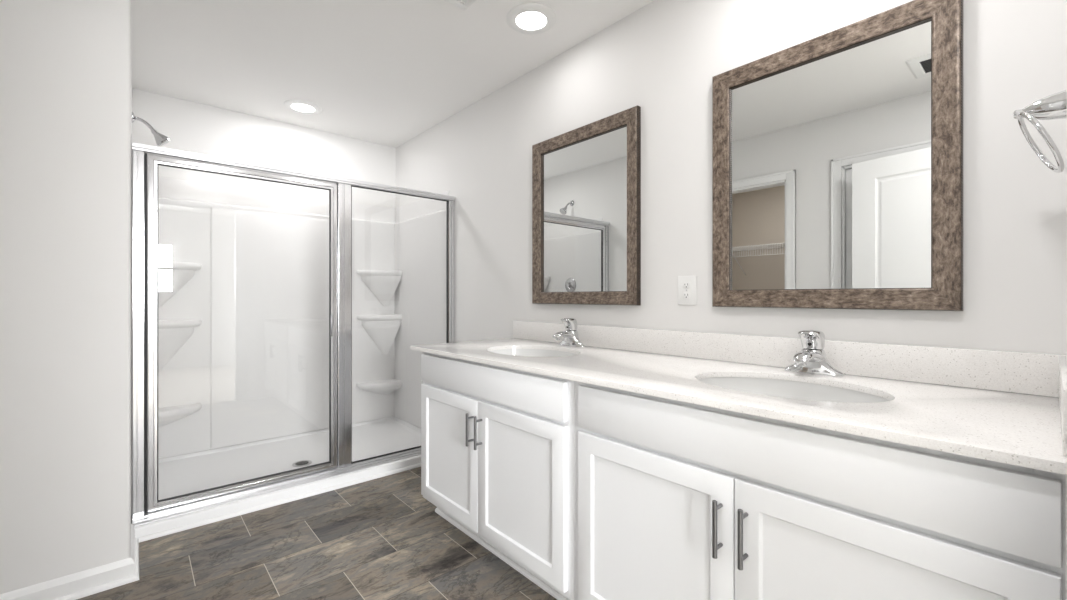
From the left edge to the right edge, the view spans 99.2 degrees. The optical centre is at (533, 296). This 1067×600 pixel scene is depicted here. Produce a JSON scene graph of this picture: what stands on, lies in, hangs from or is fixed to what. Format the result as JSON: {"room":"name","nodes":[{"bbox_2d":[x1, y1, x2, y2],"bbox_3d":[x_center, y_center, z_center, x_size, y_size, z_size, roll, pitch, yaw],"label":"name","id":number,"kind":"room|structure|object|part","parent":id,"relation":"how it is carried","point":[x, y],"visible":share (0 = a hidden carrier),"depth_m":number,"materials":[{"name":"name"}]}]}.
{"room":"bathroom","nodes":[
{"label":"bathroom","id":0,"kind":"room"},
{"bbox_2d":[0,0,131,593],"bbox_3d":[-2.222,-0.102,2.234,0.366,2.460,1.446,0,0,-41],"label":"wall","id":1,"kind":"structure","parent":0,"point":[66,65],"depth_m":1.69,"materials":[{"name":"white paint"}]},
{"bbox_2d":[0,524,138,599],"bbox_3d":[-1.845,1.084,1.825,0.393,0.088,0.387,0,0,-41],"label":"baseboard","id":2,"kind":"structure","parent":1,"relation":"attached to","point":[78,585],"depth_m":1.72,"materials":[{"name":"white paint"}]},
{"bbox_2d":[132,112,170,145],"bbox_3d":[-2.169,-0.945,2.580,0.169,0.164,0.078,0,0,-41],"label":"shower","id":3,"kind":"object","parent":1,"relation":"attached to","point":[160,139],"visible":0.98,"depth_m":2.58,"materials":[{"name":"silver metal"}]},
{"bbox_3d":[-2.191,-0.971,2.561,0.090,0.068,0.017,0,0,-41],"label":"arm","id":4,"kind":"part","parent":3,"relation":"part of","materials":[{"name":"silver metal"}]},
{"bbox_2d":[132,88,395,208],"bbox_3d":[-2.137,-0.102,3.351,2.300,2.460,0.120,0,0,-41],"label":"wall","id":5,"kind":"structure","parent":0,"point":[190,126],"depth_m":3.36,"materials":[{"name":"white paint"}]},
{"bbox_2d":[131,135,448,514],"bbox_3d":[-1.594,0.137,3.136,1.766,1.848,0.917,0,0,-41],"label":"shower surround","id":6,"kind":"object","parent":5,"relation":"attached to","point":[243,273],"visible":0.89,"depth_m":3.39,"materials":[{"name":"white plastic"}]},
{"bbox_3d":[-2.242,0.137,2.554,0.025,1.848,0.897,0,0,-41],"label":"panel","id":7,"kind":"part","parent":6,"relation":"part of","materials":[{"name":"white plastic"}]},
{"bbox_2d":[158,403,201,427],"bbox_3d":[-2.354,0.792,2.949,0.335,0.129,0.155,0,0,-41],"label":"corner shelf","id":8,"kind":"object","parent":6,"relation":"attached to","point":[170,415],"depth_m":3.00,"materials":[{"name":"white plastic"}]},
{"bbox_2d":[158,319,201,372],"bbox_3d":[-2.354,0.330,2.949,0.335,0.349,0.155,0,0,-41],"label":"corner shelf","id":9,"kind":"object","parent":6,"relation":"attached to","point":[179,340],"depth_m":3.01,"materials":[{"name":"white plastic"}]},
{"bbox_2d":[158,261,201,308],"bbox_3d":[-2.354,-0.070,2.949,0.335,0.309,0.155,0,0,-41],"label":"corner shelf","id":10,"kind":"object","parent":6,"relation":"attached to","point":[179,282],"depth_m":3.00,"materials":[{"name":"white plastic"}]},
{"bbox_3d":[-1.879,0.216,3.461,0.957,1.671,0.014,0,0,-41],"label":"panel","id":11,"kind":"part","parent":6,"relation":"part of","materials":[{"name":"white plastic"}]},
{"bbox_3d":[-1.888,0.137,3.471,1.766,1.848,0.025,0,0,-41],"label":"panel","id":12,"kind":"part","parent":6,"relation":"part of","materials":[{"name":"white plastic"}]},
{"bbox_2d":[356,379,401,394],"bbox_3d":[-1.309,0.792,3.865,0.335,0.129,0.155,0,0,-41],"label":"corner shelf","id":13,"kind":"object","parent":6,"relation":"attached to","point":[364,386],"depth_m":3.86,"materials":[{"name":"white plastic"}]},
{"bbox_2d":[356,314,401,353],"bbox_3d":[-1.309,0.330,3.865,0.335,0.349,0.155,0,0,-41],"label":"corner shelf","id":14,"kind":"object","parent":6,"relation":"attached to","point":[375,333],"depth_m":3.87,"materials":[{"name":"white plastic"}]},
{"bbox_2d":[356,270,401,305],"bbox_3d":[-1.309,-0.070,3.865,0.335,0.309,0.155,0,0,-41],"label":"corner shelf","id":15,"kind":"object","parent":6,"relation":"attached to","point":[373,287],"depth_m":3.87,"materials":[{"name":"white plastic"}]},
{"bbox_3d":[-0.933,0.137,3.703,0.025,1.848,0.897,0,0,-41],"label":"panel","id":16,"kind":"part","parent":6,"relation":"part of","materials":[{"name":"white plastic"}]},
{"bbox_2d":[139,463,420,541],"bbox_3d":[-1.161,1.118,2.662,1.740,0.020,0.014,0,0,-41],"label":"trim","id":17,"kind":"structure","parent":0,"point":[312,493],"depth_m":2.43,"materials":[{"name":"white paint"}]},
{"bbox_2d":[76,467,556,599],"bbox_3d":[-1.492,1.188,1.289,4.350,0.120,4.094,0,0,-41],"label":"floor","id":18,"kind":"structure","parent":0,"point":[380,538],"depth_m":1.97,"materials":[{"name":"tile"}]},
{"bbox_2d":[135,416,420,538],"bbox_3d":[-1.535,1.095,3.069,1.762,0.067,1.092,0,0,-41],"label":"shower pan","id":19,"kind":"object","parent":18,"relation":"on","point":[178,475],"visible":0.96,"depth_m":2.98,"materials":[{"name":"white plastic"}]},
{"bbox_2d":[132,142,454,526],"bbox_3d":[-1.228,0.166,2.719,1.760,1.796,0.110,0,0,-41],"label":"shower door frame","id":20,"kind":"structure","parent":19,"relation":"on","point":[146,506],"depth_m":2.40,"materials":[{"name":"silver metal"}]},
{"bbox_3d":[-1.532,0.177,2.482,0.880,1.723,0.031,0,0,-41],"label":"door","id":21,"kind":"part","parent":20,"relation":"part of","materials":[{"name":"clear glass"}]},
{"bbox_3d":[-1.216,0.173,2.730,0.008,0.130,0.020,0,0,-41],"label":"pull handle","id":22,"kind":"part","parent":20,"relation":"part of","materials":[{"name":"silver metal"}]},
{"bbox_3d":[-1.172,0.174,2.809,0.079,1.736,0.039,0,0,-41],"label":"post","id":23,"kind":"part","parent":20,"relation":"part of","materials":[{"name":"silver metal"}]},
{"bbox_2d":[421,352,574,599],"bbox_3d":[0.002,0.700,2.114,0.712,0.857,1.088,0,0,-41],"label":"vanity cabinet","id":24,"kind":"object","parent":18,"relation":"on","point":[498,443],"visible":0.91,"depth_m":1.77,"materials":[{"name":"white paint"}]},
{"bbox_3d":[-0.392,0.714,2.095,0.020,0.554,0.499,0,0,-41],"label":"door","id":25,"kind":"part","parent":24,"relation":"part of","materials":[{"name":"white paint"}]},
{"bbox_3d":[-0.269,0.558,1.911,0.038,0.138,0.012,0,0,-41],"label":"handle","id":26,"kind":"part","parent":24,"relation":"part of","materials":[{"name":"silver metal"}]},
{"bbox_3d":[-0.228,0.558,1.865,0.038,0.138,0.012,0,0,-41],"label":"handle","id":27,"kind":"part","parent":24,"relation":"part of","materials":[{"name":"silver metal"}]},
{"bbox_3d":[-0.224,0.355,1.904,0.020,0.134,1.008,0,0,-41],"label":"false drawer","id":28,"kind":"part","parent":24,"relation":"part of","materials":[{"name":"white paint"}]},
{"bbox_3d":[-0.059,0.714,1.715,0.020,0.554,0.507,0,0,-41],"label":"door","id":29,"kind":"part","parent":24,"relation":"part of","materials":[{"name":"white paint"}]},
{"bbox_2d":[410,320,1066,474],"bbox_3d":[0.353,0.208,1.732,0.691,0.125,2.203,0,0,-41],"label":"countertop","id":30,"kind":"structure","parent":24,"relation":"on","point":[1008,407],"depth_m":1.25,"materials":[{"name":"white stone"}]},
{"bbox_2d":[489,349,576,356],"bbox_3d":[-0.007,0.360,2.134,0.401,0.177,0.534,0,0,-41],"label":"sink","id":31,"kind":"object","parent":30,"relation":"in","point":[517,352],"visible":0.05,"depth_m":2.34,"materials":[{"name":"white ceramic"}]},
{"bbox_2d":[553,318,584,347],"bbox_3d":[0.165,0.180,2.309,0.159,0.144,0.153,0,0,-10],"label":"faucet","id":32,"kind":"object","parent":30,"relation":"on","point":[571,338],"visible":1,"depth_m":2.28,"materials":[{"name":"silver metal"}]},
{"bbox_3d":[0.150,0.196,2.276,0.125,0.046,0.072,0,0,-41],"label":"spout","id":33,"kind":"part","parent":32,"relation":"part of","materials":[{"name":"silver metal"}]},
{"bbox_3d":[0.180,0.139,2.302,0.090,0.061,0.072,0,0,-41],"label":"handle","id":34,"kind":"part","parent":32,"relation":"part of","materials":[{"name":"silver metal"}]},
{"bbox_2d":[699,377,889,402],"bbox_3d":[0.719,0.360,1.307,0.401,0.177,0.534,0,0,-41],"label":"sink","id":35,"kind":"object","parent":30,"relation":"in","point":[762,386],"visible":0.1,"depth_m":1.46,"materials":[{"name":"white ceramic"}]},
{"bbox_2d":[784,330,844,376],"bbox_3d":[0.889,0.180,1.485,0.159,0.144,0.153,0,0,-10],"label":"faucet","id":36,"kind":"object","parent":30,"relation":"on","point":[812,359],"visible":1,"depth_m":1.46,"materials":[{"name":"silver metal"}]},
{"bbox_3d":[0.874,0.196,1.452,0.125,0.046,0.072,0,0,-41],"label":"spout","id":37,"kind":"part","parent":36,"relation":"part of","materials":[{"name":"silver metal"}]},
{"bbox_3d":[0.903,0.139,1.478,0.090,0.061,0.072,0,0,-41],"label":"handle","id":38,"kind":"part","parent":36,"relation":"part of","materials":[{"name":"silver metal"}]},
{"bbox_2d":[575,381,1066,599],"bbox_3d":[0.715,0.700,1.300,0.712,0.857,1.074,0,0,-41],"label":"vanity cabinet","id":39,"kind":"object","parent":18,"relation":"on","point":[675,500],"visible":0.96,"depth_m":1.00,"materials":[{"name":"white paint"}]},
{"bbox_3d":[0.318,0.714,1.286,0.020,0.554,0.509,0,0,-41],"label":"door","id":40,"kind":"part","parent":39,"relation":"part of","materials":[{"name":"white paint"}]},
{"bbox_3d":[0.445,0.558,1.098,0.038,0.138,0.012,0,0,-41],"label":"handle","id":41,"kind":"part","parent":39,"relation":"part of","materials":[{"name":"silver metal"}]},
{"bbox_3d":[0.485,0.558,1.052,0.038,0.138,0.012,0,0,-41],"label":"handle","id":42,"kind":"part","parent":39,"relation":"part of","materials":[{"name":"silver metal"}]},
{"bbox_3d":[0.655,0.714,0.901,0.020,0.554,0.511,0,0,-41],"label":"door","id":43,"kind":"part","parent":39,"relation":"part of","materials":[{"name":"white paint"}]},
{"bbox_2d":[131,0,653,147],"bbox_3d":[0.242,-1.391,0.412,5.800,0.120,7.700,0,0,-41],"label":"ceiling","id":44,"kind":"structure","parent":0,"point":[383,72],"depth_m":2.48,"materials":[{"name":"paint"}]},
{"bbox_2d":[284,99,321,113],"bbox_3d":[-1.616,-1.326,3.185,0.240,0.012,0.240,0,0,-41],"label":"recessed light","id":45,"kind":"object","parent":44,"relation":"in","point":[299,106],"visible":1,"depth_m":3.16,"materials":[{"name":"white plastic"}]},
{"bbox_2d":[444,0,475,9],"bbox_3d":[-0.330,-1.324,1.895,0.284,0.014,0.284,0,0,-41],"label":"ceiling vent","id":46,"kind":"object","parent":44,"relation":"in","point":[462,4],"visible":1,"depth_m":2.04,"materials":[{"name":"white plastic"}]},
{"bbox_2d":[454,0,466,4],"bbox_3d":[-0.330,-1.323,1.895,0.224,0.009,0.224,0,0,-41],"label":"grille","id":47,"kind":"object","parent":46,"relation":"attached to","point":[457,2],"depth_m":2.04,"materials":[{"name":"white plastic"}]},
{"bbox_2d":[506,3,555,33],"bbox_3d":[-0.011,-1.326,2.179,0.240,0.012,0.240,0,0,-41],"label":"recessed light","id":48,"kind":"object","parent":44,"relation":"in","point":[527,18],"visible":1,"depth_m":2.16,"materials":[{"name":"white plastic"}]},
{"bbox_2d":[396,0,1066,354],"bbox_3d":[0.099,-0.102,2.638,0.120,2.460,4.142,0,0,-41],"label":"wall","id":49,"kind":"structure","parent":0,"point":[662,58],"depth_m":1.87,"materials":[{"name":"white paint"}]},
{"bbox_2d":[532,106,640,304],"bbox_3d":[0.242,-0.417,2.358,0.032,0.916,0.730,0,0,-41],"label":"wall mirror","id":50,"kind":"object","parent":49,"relation":"attached to","point":[586,180],"visible":1,"depth_m":2.32,"materials":[{"name":"brown mirror"}]},
{"bbox_2d":[543,126,626,291],"bbox_3d":[0.251,-0.417,2.366,0.004,0.784,0.598,0,0,-41],"label":"mirror glass","id":51,"kind":"object","parent":50,"relation":"attached to","point":[585,176],"depth_m":2.34,"materials":[{"name":"silver mirror"}]},
{"bbox_2d":[678,276,695,304],"bbox_3d":[0.646,-0.027,1.915,0.009,0.122,0.085,0,0,-41],"label":"wall outlet","id":52,"kind":"object","parent":49,"relation":"attached to","point":[686,285],"visible":1,"depth_m":1.91,"materials":[{"name":"white plastic"}]},
{"bbox_2d":[683,292,689,298],"bbox_3d":[0.644,-0.005,1.913,0.003,0.029,0.034,0,0,-41],"label":"receptacle","id":53,"kind":"object","parent":52,"relation":"attached to","point":[686,295],"depth_m":1.91,"materials":[{"name":"white plastic"}]},
{"bbox_2d":[683,282,689,288],"bbox_3d":[0.644,-0.048,1.913,0.003,0.029,0.034,0,0,-41],"label":"receptacle","id":54,"kind":"object","parent":52,"relation":"attached to","point":[686,285],"depth_m":1.91,"materials":[{"name":"white plastic"}]},
{"bbox_2d":[513,320,1066,396],"bbox_3d":[0.606,0.199,1.953,0.020,0.106,2.203,0,0,-41],"label":"backsplash","id":55,"kind":"structure","parent":49,"relation":"attached to","point":[1006,371],"depth_m":1.44,"materials":[{"name":"white stone"}]},
{"bbox_2d":[712,0,962,310],"bbox_3d":[0.958,-0.417,1.541,0.032,0.916,0.726,0,0,-41],"label":"wall mirror","id":56,"kind":"object","parent":49,"relation":"attached to","point":[837,155],"visible":1,"depth_m":1.48,"materials":[{"name":"brown mirror"}]},
{"bbox_2d":[731,20,930,289],"bbox_3d":[0.967,-0.417,1.549,0.004,0.784,0.596,0,0,-41],"label":"mirror glass","id":57,"kind":"object","parent":56,"relation":"attached to","point":[831,147],"depth_m":1.50,"materials":[{"name":"silver mirror"}]},
{"bbox_3d":[-0.199,-0.102,-0.297,4.200,2.460,0.116,0,0,-41],"label":"wall","id":58,"kind":"structure","parent":0,"visible":0},
{"bbox_2d":[1013,89,1066,172],"bbox_3d":[1.123,-0.358,1.001,0.157,0.178,0.090,0,0,-41],"label":"towel ring","id":59,"kind":"object","parent":58,"relation":"attached to","point":[1053,106],"visible":1,"depth_m":0.98,"materials":[{"name":"silver metal"}]},
{"bbox_3d":[1.123,-0.414,1.001,0.068,0.068,0.090,0,0,-41],"label":"post","id":60,"kind":"part","parent":59,"relation":"part of","materials":[{"name":"silver metal"}]}
]}

